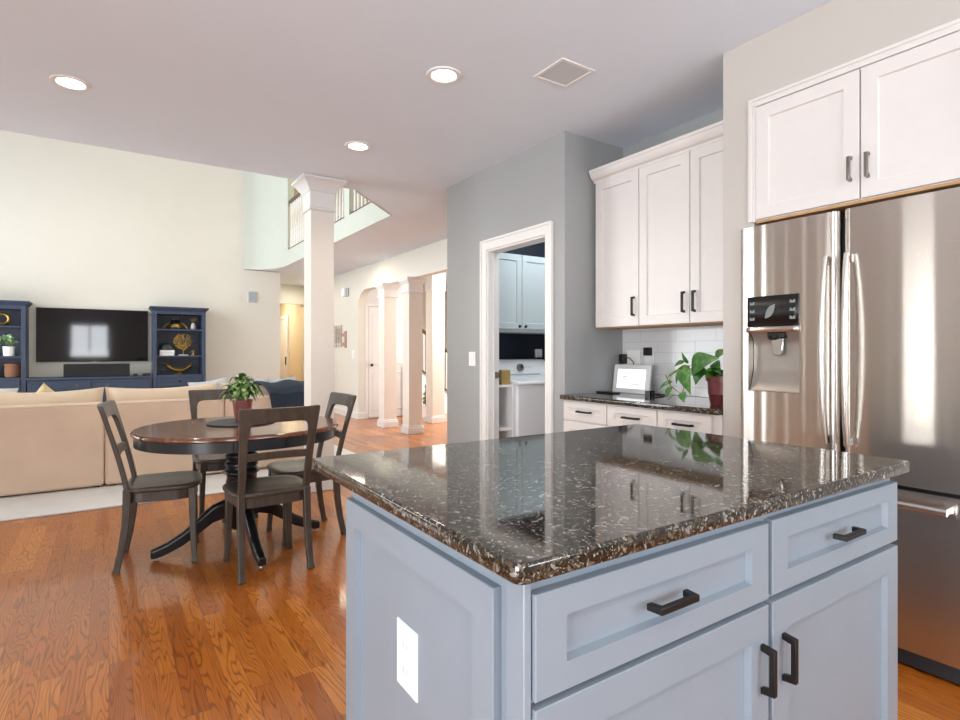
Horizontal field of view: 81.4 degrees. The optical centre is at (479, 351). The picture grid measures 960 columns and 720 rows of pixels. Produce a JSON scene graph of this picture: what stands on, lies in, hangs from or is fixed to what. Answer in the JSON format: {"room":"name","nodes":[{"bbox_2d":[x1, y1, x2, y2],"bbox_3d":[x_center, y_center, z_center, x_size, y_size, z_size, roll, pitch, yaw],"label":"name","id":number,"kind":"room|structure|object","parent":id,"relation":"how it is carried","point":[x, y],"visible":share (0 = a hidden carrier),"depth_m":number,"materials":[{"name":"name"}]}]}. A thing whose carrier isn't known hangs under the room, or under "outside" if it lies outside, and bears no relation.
{"room":"kitchen","nodes":[
{"label":"kitchen","id":0,"kind":"room"},
{"bbox_2d":[0,130,279,383],"bbox_3d":[-6.371,-1.580,8.943,6.100,5.600,0.150,0,0,-34],"label":"wall","id":1,"kind":"structure","parent":0,"point":[83,226],"depth_m":9.25,"materials":[{"name":"beige paint"}]},
{"bbox_2d":[36,307,147,361],"bbox_3d":[-6.182,-0.265,8.944,1.472,0.840,0.058,0,0,-34],"label":"television","id":2,"kind":"object","parent":1,"relation":"attached to","point":[62,334],"visible":1,"depth_m":8.89,"materials":[{"name":"black plastic"}]},
{"bbox_2d":[248,291,256,302],"bbox_3d":[-4.197,-1.015,10.288,0.160,0.210,0.019,0,0,-34],"label":"wall speaker","id":3,"kind":"object","parent":1,"relation":"attached to","point":[252,295],"visible":1,"depth_m":10.28,"materials":[{"name":"white paint"}]},
{"bbox_2d":[244,171,293,254],"bbox_3d":[-3.776,-3.080,10.138,1.060,2.600,0.306,0,0,24],"label":"wall","id":4,"kind":"structure","parent":0,"point":[267,215],"depth_m":10.22,"materials":[{"name":"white paint"}]},
{"bbox_2d":[280,304,303,380],"bbox_3d":[-5.340,-0.150,13.323,1.670,2.740,2.100,0,0,-34],"label":"wall","id":5,"kind":"structure","parent":0,"point":[295,312],"depth_m":13.29,"materials":[{"name":"beige paint"}]},
{"bbox_2d":[280,315,288,378],"bbox_3d":[-4.992,0.155,14.119,0.070,2.130,0.960,0,0,-34],"label":"door","id":6,"kind":"structure","parent":5,"relation":"in","point":[284,320],"depth_m":13.97,"materials":[{"name":"white paint"}]},
{"bbox_2d":[280,284,303,304],"bbox_3d":[-4.747,-0.150,12.396,1.710,2.740,0.100,0,0,-34],"label":"wall","id":7,"kind":"structure","parent":0,"point":[289,294],"depth_m":12.65,"materials":[{"name":"beige paint"}]},
{"bbox_2d":[294,180,367,206],"bbox_3d":[-2.840,-3.072,10.722,3.150,2.615,11.000,0,0,-34],"label":"wall","id":8,"kind":"structure","parent":0,"point":[295,190],"depth_m":12.54,"materials":[{"name":"beige paint"}]},
{"bbox_2d":[243,190,391,269],"bbox_3d":[-2.516,-1.647,7.874,0.694,0.266,5.898,0,0,-34],"label":"trim","id":9,"kind":"structure","parent":8,"relation":"attached to","point":[370,214],"depth_m":7.59,"materials":[{"name":"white paint"}]},
{"bbox_2d":[351,190,370,213],"bbox_3d":[-1.313,-2.217,6.766,0.080,0.875,1.220,0,0,-34],"label":"balustrade","id":10,"kind":"object","parent":9,"relation":"on","point":[356,197],"visible":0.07,"depth_m":7.11,"materials":[{"name":"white wood"}]},
{"bbox_2d":[344,188,356,217],"bbox_3d":[-1.702,-3.080,7.360,0.120,2.600,0.180,0,0,-34],"label":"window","id":11,"kind":"structure","parent":8,"relation":"attached to","point":[348,193],"depth_m":7.29,"materials":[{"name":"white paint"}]},
{"bbox_2d":[366,283,402,417],"bbox_3d":[-1.710,-0.150,10.603,1.100,2.740,0.150,0,0,-34],"label":"wall","id":12,"kind":"structure","parent":0,"point":[372,296],"depth_m":10.37,"materials":[{"name":"white paint"}]},
{"bbox_2d":[368,307,378,417],"bbox_3d":[-1.859,0.190,10.348,0.430,2.040,0.101,0,0,-34],"label":"door","id":13,"kind":"structure","parent":12,"relation":"in","point":[373,312],"depth_m":10.28,"materials":[{"name":"white paint"}]},
{"bbox_2d":[365,302,402,418],"bbox_3d":[-1.689,0.155,10.503,1.015,2.130,0.040,0,0,-34],"label":"trim","id":14,"kind":"structure","parent":12,"relation":"attached to","point":[367,304],"depth_m":10.22,"materials":[{"name":"white paint"}]},
{"bbox_2d":[397,308,402,415],"bbox_3d":[-1.492,0.190,10.591,0.430,2.040,0.101,0,0,-34],"label":"door","id":15,"kind":"structure","parent":12,"relation":"in","point":[399,310],"depth_m":10.58,"materials":[{"name":"white paint"}]},
{"bbox_2d":[334,239,446,412],"bbox_3d":[-2.478,-0.150,10.646,0.130,2.740,11.528,0,0,-34],"label":"wall","id":16,"kind":"structure","parent":0,"point":[431,259],"depth_m":10.18,"materials":[{"name":"beige paint"}]},
{"bbox_2d":[334,325,341,346],"bbox_3d":[-2.819,-0.310,11.025,0.018,0.440,0.520,0,0,-34],"label":"wall art","id":17,"kind":"object","parent":16,"relation":"attached to","point":[338,332],"visible":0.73,"depth_m":10.96},
{"bbox_2d":[341,288,345,296],"bbox_3d":[-2.626,-1.140,10.720,0.035,0.160,0.160,0,0,-34],"label":"door chime","id":18,"kind":"object","parent":16,"relation":"attached to","point":[343,291],"visible":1,"depth_m":10.67,"materials":[{"name":"white plastic"}]},
{"bbox_2d":[342,331,346,347],"bbox_3d":[-2.600,-0.240,10.690,0.025,0.320,0.200,0,0,-34],"label":"wall plaque","id":19,"kind":"object","parent":16,"relation":"attached to","point":[344,334],"visible":1,"depth_m":10.61,"materials":[{"name":"brown wood"}]},
{"bbox_2d":[334,407,364,418],"bbox_3d":[-3.086,1.160,11.545,0.148,0.120,3.358,0,0,-34],"label":"baseboard","id":20,"kind":"structure","parent":16,"relation":"attached to","point":[361,415],"depth_m":10.32,"materials":[{"name":"white paint"}]},
{"bbox_2d":[0,0,832,292],"bbox_3d":[-1.547,-1.643,6.838,11.800,0.245,18.900,0,0,-34],"label":"ceiling","id":21,"kind":"structure","parent":0,"point":[278,88],"depth_m":3.10,"materials":[{"name":"paint"}]},
{"bbox_2d":[49,74,90,91],"bbox_3d":[-2.310,-1.515,3.147,0.192,0.010,0.192,0,0,-34],"label":"recessed light","id":22,"kind":"object","parent":21,"relation":"in","point":[68,82],"visible":1,"depth_m":3.14,"materials":[{"name":"white paint"}]},
{"bbox_2d":[288,188,343,249],"bbox_3d":[-2.546,-2.217,8.618,0.080,0.875,2.830,0,0,-34],"label":"balustrade","id":23,"kind":"object","parent":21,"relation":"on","point":[296,203],"visible":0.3,"depth_m":9.34,"materials":[{"name":"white wood"}]},
{"bbox_2d":[345,141,370,151],"bbox_3d":[-0.900,-1.515,4.114,0.192,0.010,0.192,0,0,-34],"label":"recessed light","id":24,"kind":"object","parent":21,"relation":"in","point":[359,146],"visible":1,"depth_m":4.11,"materials":[{"name":"white paint"}]},
{"bbox_2d":[426,66,460,83],"bbox_3d":[-0.198,-1.515,3.060,0.192,0.010,0.192,0,0,-34],"label":"recessed light","id":25,"kind":"object","parent":21,"relation":"in","point":[439,74],"visible":1,"depth_m":3.05,"materials":[{"name":"white paint"}]},
{"bbox_2d":[534,57,594,87],"bbox_3d":[0.458,-1.516,3.038,0.236,0.007,0.236,0,0,-34],"label":"air vent","id":26,"kind":"object","parent":21,"relation":"attached to","point":[563,72],"visible":1,"depth_m":3.04,"materials":[{"name":"white metal"}]},
{"bbox_2d":[422,405,425,417],"bbox_3d":[-1.000,1.110,10.385,0.290,0.220,0.290,0,0,-34],"label":"pot","id":27,"kind":"object","parent":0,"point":[423,406],"depth_m":10.26,"materials":[{"name":"white ceramic"}]},
{"bbox_2d":[422,292,446,393],"bbox_3d":[0.405,-0.150,11.080,3.750,2.740,14.000,0,0,-34],"label":"wall","id":28,"kind":"structure","parent":0,"point":[424,293],"depth_m":14.10,"materials":[{"name":"beige paint"}]},
{"bbox_2d":[0,413,959,719],"bbox_3d":[-1.547,1.270,6.838,11.800,0.100,18.900,0,0,-34],"label":"floor","id":29,"kind":"structure","parent":0,"point":[172,637],"depth_m":2.50,"materials":[{"name":"brown wood"}]},
{"bbox_2d":[0,300,32,392],"bbox_3d":[-7.082,0.237,8.094,0.885,1.965,0.437,0,0,-34],"label":"bookcase","id":30,"kind":"object","parent":29,"relation":"on","point":[18,311],"visible":0.65,"depth_m":8.20,"materials":[{"name":"blue paint"}]},
{"bbox_2d":[0,312,10,325],"bbox_3d":[-6.988,-0.481,8.155,0.178,0.202,0.100,0,0,-10],"label":"ornament","id":31,"kind":"object","parent":30,"relation":"on","point":[8,317],"visible":0.96,"depth_m":8.16,"materials":[{"name":"gold metal"}]},
{"bbox_2d":[0,334,18,355],"bbox_3d":[-6.860,-0.102,8.070,0.198,0.323,0.245,0,0,21],"label":"potted plant","id":32,"kind":"object","parent":30,"relation":"on","point":[9,339],"visible":0.99,"depth_m":8.08,"materials":[{"name":"green plant"}]},
{"bbox_2d":[4,363,20,377],"bbox_3d":[-6.888,0.269,8.221,0.210,0.212,0.210,0,0,-34],"label":"wicker basket","id":33,"kind":"object","parent":30,"relation":"on","point":[11,370],"visible":0.94,"depth_m":8.15,"materials":[{"name":"orange wicker"}]},
{"bbox_2d":[26,375,152,401],"bbox_3d":[-6.088,0.802,8.771,1.597,0.835,0.410,0,0,-34],"label":"media console","id":34,"kind":"object","parent":29,"relation":"on","point":[57,384],"visible":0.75,"depth_m":8.58,"materials":[{"name":"blue paint"}]},
{"bbox_2d":[63,363,129,376],"bbox_3d":[-6.005,0.285,8.756,0.853,0.200,0.207,0,0,-34],"label":"speaker","id":35,"kind":"object","parent":34,"relation":"on","point":[118,369],"visible":0.99,"depth_m":8.66},
{"bbox_2d":[97,400,202,573],"bbox_3d":[-1.945,0.759,3.312,0.532,0.931,0.438,0,0,-26],"label":"dining chair","id":36,"kind":"object","parent":29,"relation":"on","point":[164,486],"visible":0.98,"depth_m":3.23,"materials":[{"name":"grey wood"}]},
{"bbox_2d":[0,445,355,521],"bbox_3d":[-4.116,1.213,6.051,5.050,0.014,4.165,0,0,-34],"label":"area rug","id":37,"kind":"object","parent":29,"relation":"on","point":[39,504],"visible":0.08,"depth_m":4.56,"materials":[{"name":"carpet"}]},
{"bbox_2d":[0,382,303,496],"bbox_3d":[-3.998,0.759,5.926,3.950,0.893,2.303,0,0,-34],"label":"sectional sofa","id":38,"kind":"object","parent":37,"relation":"on","point":[50,441],"visible":0.52,"depth_m":4.92,"materials":[{"name":"beige fabric"}]},
{"bbox_2d":[0,388,18,392],"bbox_3d":[-4.475,0.520,5.046,0.456,0.478,0.171,0,0,-34],"label":"throw pillow","id":39,"kind":"object","parent":38,"relation":"on","point":[10,390],"visible":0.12,"depth_m":5.16,"materials":[{"name":"white fabric"}]},
{"bbox_2d":[36,383,53,392],"bbox_3d":[-4.117,0.520,5.284,0.457,0.458,0.155,0,0,-34],"label":"throw pillow","id":40,"kind":"object","parent":38,"relation":"on","point":[44,388],"visible":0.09,"depth_m":5.28,"materials":[{"name":"yellow fabric"}]},
{"bbox_2d":[0,387,103,405],"bbox_3d":[-3.969,0.550,4.998,0.994,0.456,0.278,0,0,-34],"label":"cushion","id":41,"kind":"object","parent":38,"relation":"on","point":[95,394],"depth_m":4.99,"materials":[{"name":"beige fabric"}]},
{"bbox_2d":[105,382,216,400],"bbox_3d":[-3.139,0.545,5.551,0.989,0.465,0.278,0,0,-34],"label":"cushion","id":42,"kind":"object","parent":38,"relation":"on","point":[116,394],"depth_m":5.41,"materials":[{"name":"beige fabric"}]},
{"bbox_2d":[187,377,227,388],"bbox_3d":[-2.926,0.510,6.077,0.456,0.478,0.171,0,0,-34],"label":"throw pillow","id":43,"kind":"object","parent":38,"relation":"on","point":[223,380],"visible":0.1,"depth_m":6.09,"materials":[{"name":"white fabric"}]},
{"bbox_2d":[220,382,268,394],"bbox_3d":[-2.324,0.550,6.093,0.959,0.464,0.278,0,0,-34],"label":"pillow","id":44,"kind":"object","parent":38,"relation":"on","point":[265,392],"depth_m":5.96,"materials":[{"name":"beige fabric"}]},
{"bbox_2d":[236,375,268,382],"bbox_3d":[-2.607,0.500,6.337,0.419,0.496,0.164,0,0,-34],"label":"throw pillow","id":45,"kind":"object","parent":38,"relation":"on","point":[256,379],"visible":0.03,"depth_m":6.41,"materials":[{"name":"white fabric"}]},
{"bbox_2d":[253,379,303,407],"bbox_3d":[-2.128,0.444,6.070,0.582,0.273,0.541,0,0,-34],"label":"throw blanket","id":46,"kind":"object","parent":38,"relation":"on","point":[283,393],"visible":0.72,"depth_m":5.88,"materials":[{"name":"blue fabric"}]},
{"bbox_2d":[268,376,294,382],"bbox_3d":[-2.288,0.510,6.525,0.363,0.462,0.162,0,0,-34],"label":"throw pillow","id":47,"kind":"object","parent":38,"relation":"on","point":[292,377],"visible":0.09,"depth_m":6.51,"materials":[{"name":"white fabric"}]},
{"bbox_2d":[148,306,208,387],"bbox_3d":[-5.087,0.237,9.421,0.866,1.965,0.437,0,0,-34],"label":"bookcase","id":48,"kind":"object","parent":29,"relation":"on","point":[163,377],"visible":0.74,"depth_m":9.47,"materials":[{"name":"blue paint"}]},
{"bbox_2d":[159,353,173,355],"bbox_3d":[-5.228,0.038,9.301,0.208,0.044,0.168,0,0,-34],"label":"book","id":49,"kind":"object","parent":48,"relation":"on","point":[160,354],"visible":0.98,"depth_m":9.24,"materials":[{"name":"white paper"}]},
{"bbox_2d":[160,350,173,352],"bbox_3d":[-5.224,-0.009,9.304,0.208,0.044,0.168,0,0,-34],"label":"book","id":50,"kind":"object","parent":49,"relation":"on","point":[161,351],"visible":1,"depth_m":9.23,"materials":[{"name":"paper"}]},
{"bbox_2d":[159,343,173,349],"bbox_3d":[-5.228,-0.093,9.301,0.230,0.122,0.230,0,0,-34],"label":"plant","id":51,"kind":"object","parent":50,"relation":"on","point":[164,346],"visible":0.94,"depth_m":9.22,"materials":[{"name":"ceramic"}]},
{"bbox_2d":[163,319,187,328],"bbox_3d":[-5.131,-0.469,9.390,0.332,0.178,0.211,0,0,-2],"label":"lantern","id":52,"kind":"object","parent":48,"relation":"on","point":[175,324],"visible":0.94,"depth_m":9.33,"materials":[{"name":"metal"}]},
{"bbox_2d":[166,363,191,373],"bbox_3d":[-5.069,0.276,9.408,0.397,0.197,0.144,0,0,-34],"label":"bowl","id":53,"kind":"object","parent":48,"relation":"on","point":[179,370],"visible":0.99,"depth_m":9.36,"materials":[{"name":"gold metal"}]},
{"bbox_2d":[173,334,192,355],"bbox_3d":[-5.025,-0.125,9.437,0.295,0.370,0.060,0,0,-34],"label":"tree ornament","id":54,"kind":"object","parent":48,"relation":"on","point":[185,345],"visible":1,"depth_m":9.43,"materials":[{"name":"gold metal"}]},
{"bbox_2d":[189,318,197,328],"bbox_3d":[-4.917,-0.485,9.581,0.145,0.210,0.083,0,0,-34],"label":"flower vase","id":55,"kind":"object","parent":48,"relation":"on","point":[193,326],"visible":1,"depth_m":9.55,"materials":[{"name":"white ceramic"}]},
{"bbox_2d":[188,389,258,517],"bbox_3d":[-1.933,0.759,4.205,0.438,0.931,0.533,0,0,-34],"label":"dining chair","id":56,"kind":"object","parent":29,"relation":"on","point":[204,463],"visible":0.33,"depth_m":4.07,"materials":[{"name":"grey wood"}]},
{"bbox_2d":[130,416,338,568],"bbox_3d":[-1.511,0.840,3.535,1.198,0.760,1.088,0,0,-34],"label":"dining table","id":57,"kind":"object","parent":29,"relation":"on","point":[189,436],"visible":0.63,"depth_m":3.27,"materials":[{"name":"brown wood"}]},
{"bbox_2d":[206,418,268,426],"bbox_3d":[-1.549,0.454,3.618,0.416,0.011,0.416,0,0,-34],"label":"round tray","id":58,"kind":"object","parent":57,"relation":"on","point":[231,422],"visible":0.47,"depth_m":3.52,"materials":[{"name":"metal"}]},
{"bbox_2d":[218,373,263,421],"bbox_3d":[-1.556,0.293,3.639,0.298,0.315,0.275,0,0,-34],"label":"potted plant","id":59,"kind":"object","parent":58,"relation":"on","point":[242,388],"visible":1,"depth_m":3.60,"materials":[{"name":"green plant"}]},
{"bbox_2d":[222,405,319,584],"bbox_3d":[-1.198,0.759,3.171,0.438,0.931,0.532,0,0,-36],"label":"dining chair","id":60,"kind":"object","parent":29,"relation":"on","point":[243,493],"visible":1,"depth_m":3.07,"materials":[{"name":"grey wood"}]},
{"bbox_2d":[266,392,356,545],"bbox_3d":[-1.149,0.759,3.796,0.532,0.931,0.438,0,0,-36],"label":"dining chair","id":61,"kind":"object","parent":29,"relation":"on","point":[289,467],"visible":0.56,"depth_m":3.74,"materials":[{"name":"grey wood"}]},
{"bbox_2d":[291,173,346,492],"bbox_3d":[-1.442,-0.149,4.992,0.386,2.738,0.386,0,0,-34],"label":"column","id":62,"kind":"structure","parent":29,"relation":"on","point":[318,192],"depth_m":4.91,"materials":[{"name":"paint"}]},
{"bbox_2d":[374,282,400,427],"bbox_3d":[-1.509,0.056,9.110,0.330,2.328,0.330,0,0,-34],"label":"column","id":63,"kind":"structure","parent":29,"relation":"on","point":[387,292],"depth_m":9.02,"materials":[{"name":"paint"}]},
{"bbox_2d":[398,276,426,434],"bbox_3d":[-1.020,0.056,8.402,0.330,2.328,0.330,0,0,-34],"label":"column","id":64,"kind":"structure","parent":29,"relation":"on","point":[412,287],"depth_m":8.32,"materials":[{"name":"paint"}]},
{"bbox_2d":[422,384,425,417],"bbox_3d":[-1.026,0.911,10.378,0.443,0.618,0.392,0,0,10],"label":"potted fern","id":65,"kind":"object","parent":29,"relation":"on","point":[424,393],"visible":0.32,"depth_m":10.30,"materials":[{"name":"green plant"}]},
{"bbox_2d":[422,328,446,413],"bbox_3d":[-0.856,0.276,10.854,1.280,1.889,0.100,0,0,-34],"label":"stair railing","id":66,"kind":"object","parent":29,"relation":"on","point":[423,330],"visible":0.17,"depth_m":10.72,"materials":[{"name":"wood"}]},
{"bbox_2d":[424,272,445,423],"bbox_3d":[-0.779,-0.149,9.691,0.350,2.738,0.350,0,0,-34],"label":"column","id":67,"kind":"structure","parent":29,"relation":"on","point":[435,289],"depth_m":9.60,"materials":[{"name":"paint"}]},
{"bbox_2d":[499,384,513,437],"bbox_3d":[0.080,0.750,4.966,0.178,0.940,0.500,0,0,-34],"label":"storage shelf","id":68,"kind":"object","parent":29,"relation":"on","point":[506,392],"visible":0.11,"depth_m":4.85,"materials":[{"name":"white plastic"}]},
{"bbox_2d":[499,370,509,384],"bbox_3d":[0.196,0.217,4.827,0.095,0.125,0.100,0,0,-34],"label":"carton","id":69,"kind":"object","parent":68,"relation":"on","point":[504,375],"visible":0.76,"depth_m":4.78,"materials":[{"name":"yellow cardboard"}]},
{"bbox_2d":[499,359,544,436],"bbox_3d":[0.435,0.635,5.196,0.658,1.130,0.590,0,0,-34],"label":"washing machine","id":70,"kind":"object","parent":29,"relation":"on","point":[527,376],"visible":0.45,"depth_m":4.90,"materials":[{"name":"white metal"}]},
{"bbox_2d":[346,478,897,719],"bbox_3d":[0.415,0.778,1.483,1.316,0.884,0.780,0,0,-34],"label":"kitchen island","id":71,"kind":"object","parent":29,"relation":"on","point":[791,613],"visible":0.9,"depth_m":1.12,"materials":[{"name":"blue paint"}]},
{"bbox_2d":[397,617,417,702],"bbox_3d":[-0.154,0.645,1.173,0.007,0.140,0.094,0,0,-34],"label":"power outlet","id":72,"kind":"object","parent":71,"relation":"attached to","point":[407,638],"visible":1,"depth_m":1.16,"materials":[{"name":"white plastic"}]},
{"bbox_2d":[313,424,908,584],"bbox_3d":[0.361,0.320,1.578,1.382,0.032,0.972,0,0,-34],"label":"island countertop","id":73,"kind":"structure","parent":71,"relation":"on","point":[529,509],"depth_m":1.28,"materials":[{"name":"stone"}]},
{"bbox_2d":[564,400,722,434],"bbox_3d":[1.130,0.771,3.485,0.617,0.897,1.182,0,0,-34],"label":"base cabinet","id":74,"kind":"object","parent":29,"relation":"on","point":[578,415],"visible":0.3,"depth_m":3.32,"materials":[{"name":"white paint"}]},
{"bbox_2d":[560,392,722,414],"bbox_3d":[1.131,0.306,3.490,0.619,0.032,1.190,0,0,-34],"label":"countertop","id":75,"kind":"structure","parent":74,"relation":"on","point":[701,405],"depth_m":3.33,"materials":[{"name":"stone"}]},
{"bbox_2d":[596,391,619,393],"bbox_3d":[0.905,0.285,3.942,0.075,0.010,0.160,0,0,-34],"label":"dock","id":76,"kind":"object","parent":75,"relation":"on","point":[608,392],"visible":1,"depth_m":3.91,"materials":[{"name":"black plastic"}]},
{"bbox_2d":[612,364,652,394],"bbox_3d":[1.088,0.189,3.925,0.100,0.202,0.330,0,0,-34],"label":"smart display","id":77,"kind":"object","parent":75,"relation":"on","point":[628,378],"visible":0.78,"depth_m":3.89,"materials":[{"name":"white plastic"}]},
{"bbox_2d":[645,390,665,395],"bbox_3d":[1.151,0.274,3.677,0.130,0.032,0.128,0,0,26],"label":"charging cable","id":78,"kind":"object","parent":75,"relation":"on","point":[648,392],"visible":0.98,"depth_m":3.70,"materials":[{"name":"black plastic"}]},
{"bbox_2d":[660,349,722,405],"bbox_3d":[1.213,0.137,3.076,0.445,0.307,0.211,0,0,22],"label":"pothos","id":79,"kind":"object","parent":75,"relation":"on","point":[714,374],"visible":0.82,"depth_m":3.03,"materials":[{"name":"green plant"}]},
{"bbox_2d":[705,375,722,405],"bbox_3d":[1.331,0.210,3.036,0.196,0.160,0.195,0,0,-34],"label":"pot","id":80,"kind":"object","parent":75,"relation":"on","point":[714,383],"depth_m":2.99,"materials":[{"name":"red ceramic"}]},
{"bbox_2d":[741,187,959,684],"bbox_3d":[1.732,0.307,2.491,0.697,1.826,0.904,0,0,-34],"label":"refrigerator","id":81,"kind":"object","parent":29,"relation":"on","point":[850,324],"visible":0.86,"depth_m":2.21,"materials":[{"name":"metal"}]},
{"bbox_2d":[499,242,544,360],"bbox_3d":[0.981,-0.150,5.128,1.884,2.740,1.492,0,0,-34],"label":"wall","id":82,"kind":"structure","parent":0,"point":[511,346],"depth_m":5.58,"materials":[{"name":"blue paint"}]},
{"bbox_2d":[499,253,544,333],"bbox_3d":[0.432,-0.537,5.344,1.160,0.715,0.370,0,0,-34],"label":"upper cabinet","id":83,"kind":"object","parent":82,"relation":"attached to","point":[521,277],"visible":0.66,"depth_m":5.12,"materials":[{"name":"paint"}]},
{"bbox_2d":[535,349,541,356],"bbox_3d":[0.593,0.013,5.662,0.080,0.085,0.030,0,0,-34],"label":"electrical outlet","id":84,"kind":"object","parent":82,"relation":"attached to","point":[538,352],"visible":1,"depth_m":5.64,"materials":[{"name":"white plastic"}]},
{"bbox_2d":[447,131,622,443],"bbox_3d":[0.968,-0.150,5.053,1.990,2.740,1.602,0,0,-34],"label":"wall","id":85,"kind":"structure","parent":0,"point":[550,180],"depth_m":4.08,"materials":[{"name":"grey paint"}]},
{"bbox_2d":[469,352,475,365],"bbox_3d":[-0.069,0.059,4.806,0.010,0.122,0.100,0,0,-34],"label":"light switch","id":86,"kind":"object","parent":85,"relation":"attached to","point":[472,355],"visible":1,"depth_m":4.79,"materials":[{"name":"white plastic"}]},
{"bbox_2d":[480,221,552,439],"bbox_3d":[0.304,0.147,4.331,0.136,2.145,0.905,0,0,-34],"label":"trim","id":87,"kind":"structure","parent":85,"relation":"attached to","point":[543,232],"depth_m":4.61,"materials":[{"name":"white paint"}]},
{"bbox_2d":[623,109,722,397],"bbox_3d":[2.638,-0.150,1.887,0.117,2.740,5.520,0,0,-34],"label":"wall","id":88,"kind":"structure","parent":0,"point":[669,344],"depth_m":3.77,"materials":[{"name":"white tile"}]},
{"bbox_2d":[619,350,639,364],"bbox_3d":[1.101,0.039,4.043,0.053,0.101,0.186,0,0,-34],"label":"power outlet","id":89,"kind":"object","parent":88,"relation":"attached to","point":[632,357],"visible":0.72,"depth_m":4.02,"materials":[{"name":"white plastic"}]},
{"bbox_2d":[643,347,653,370],"bbox_3d":[1.195,0.048,3.920,0.033,0.161,0.087,0,0,-34],"label":"power outlet","id":90,"kind":"object","parent":88,"relation":"attached to","point":[648,352],"visible":0.77,"depth_m":3.91,"materials":[{"name":"white plastic"}]},
{"bbox_2d":[589,120,722,329],"bbox_3d":[1.242,-0.723,3.551,0.358,1.114,1.168,0,0,-34],"label":"upper cabinet","id":91,"kind":"object","parent":88,"relation":"attached to","point":[659,208],"visible":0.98,"depth_m":3.47,"materials":[{"name":"white paint"}]},
{"bbox_2d":[723,39,759,437],"bbox_3d":[1.528,-0.150,2.936,0.583,2.740,0.165,0,0,-34],"label":"wall","id":92,"kind":"structure","parent":0,"point":[738,63],"depth_m":2.80,"materials":[{"name":"grey paint"}]},
{"bbox_2d":[754,0,959,97],"bbox_3d":[2.728,-1.365,1.133,0.583,0.310,4.165,0,0,-34],"label":"wall","id":93,"kind":"structure","parent":0,"point":[835,33],"depth_m":2.40,"materials":[{"name":"grey paint"}]},
{"bbox_2d":[748,18,959,224],"bbox_3d":[1.785,-0.919,2.494,0.625,0.602,0.894,0,0,-34],"label":"upper cabinet","id":94,"kind":"object","parent":93,"relation":"attached to","point":[883,124],"visible":0.99,"depth_m":2.31,"materials":[{"name":"white paint"}]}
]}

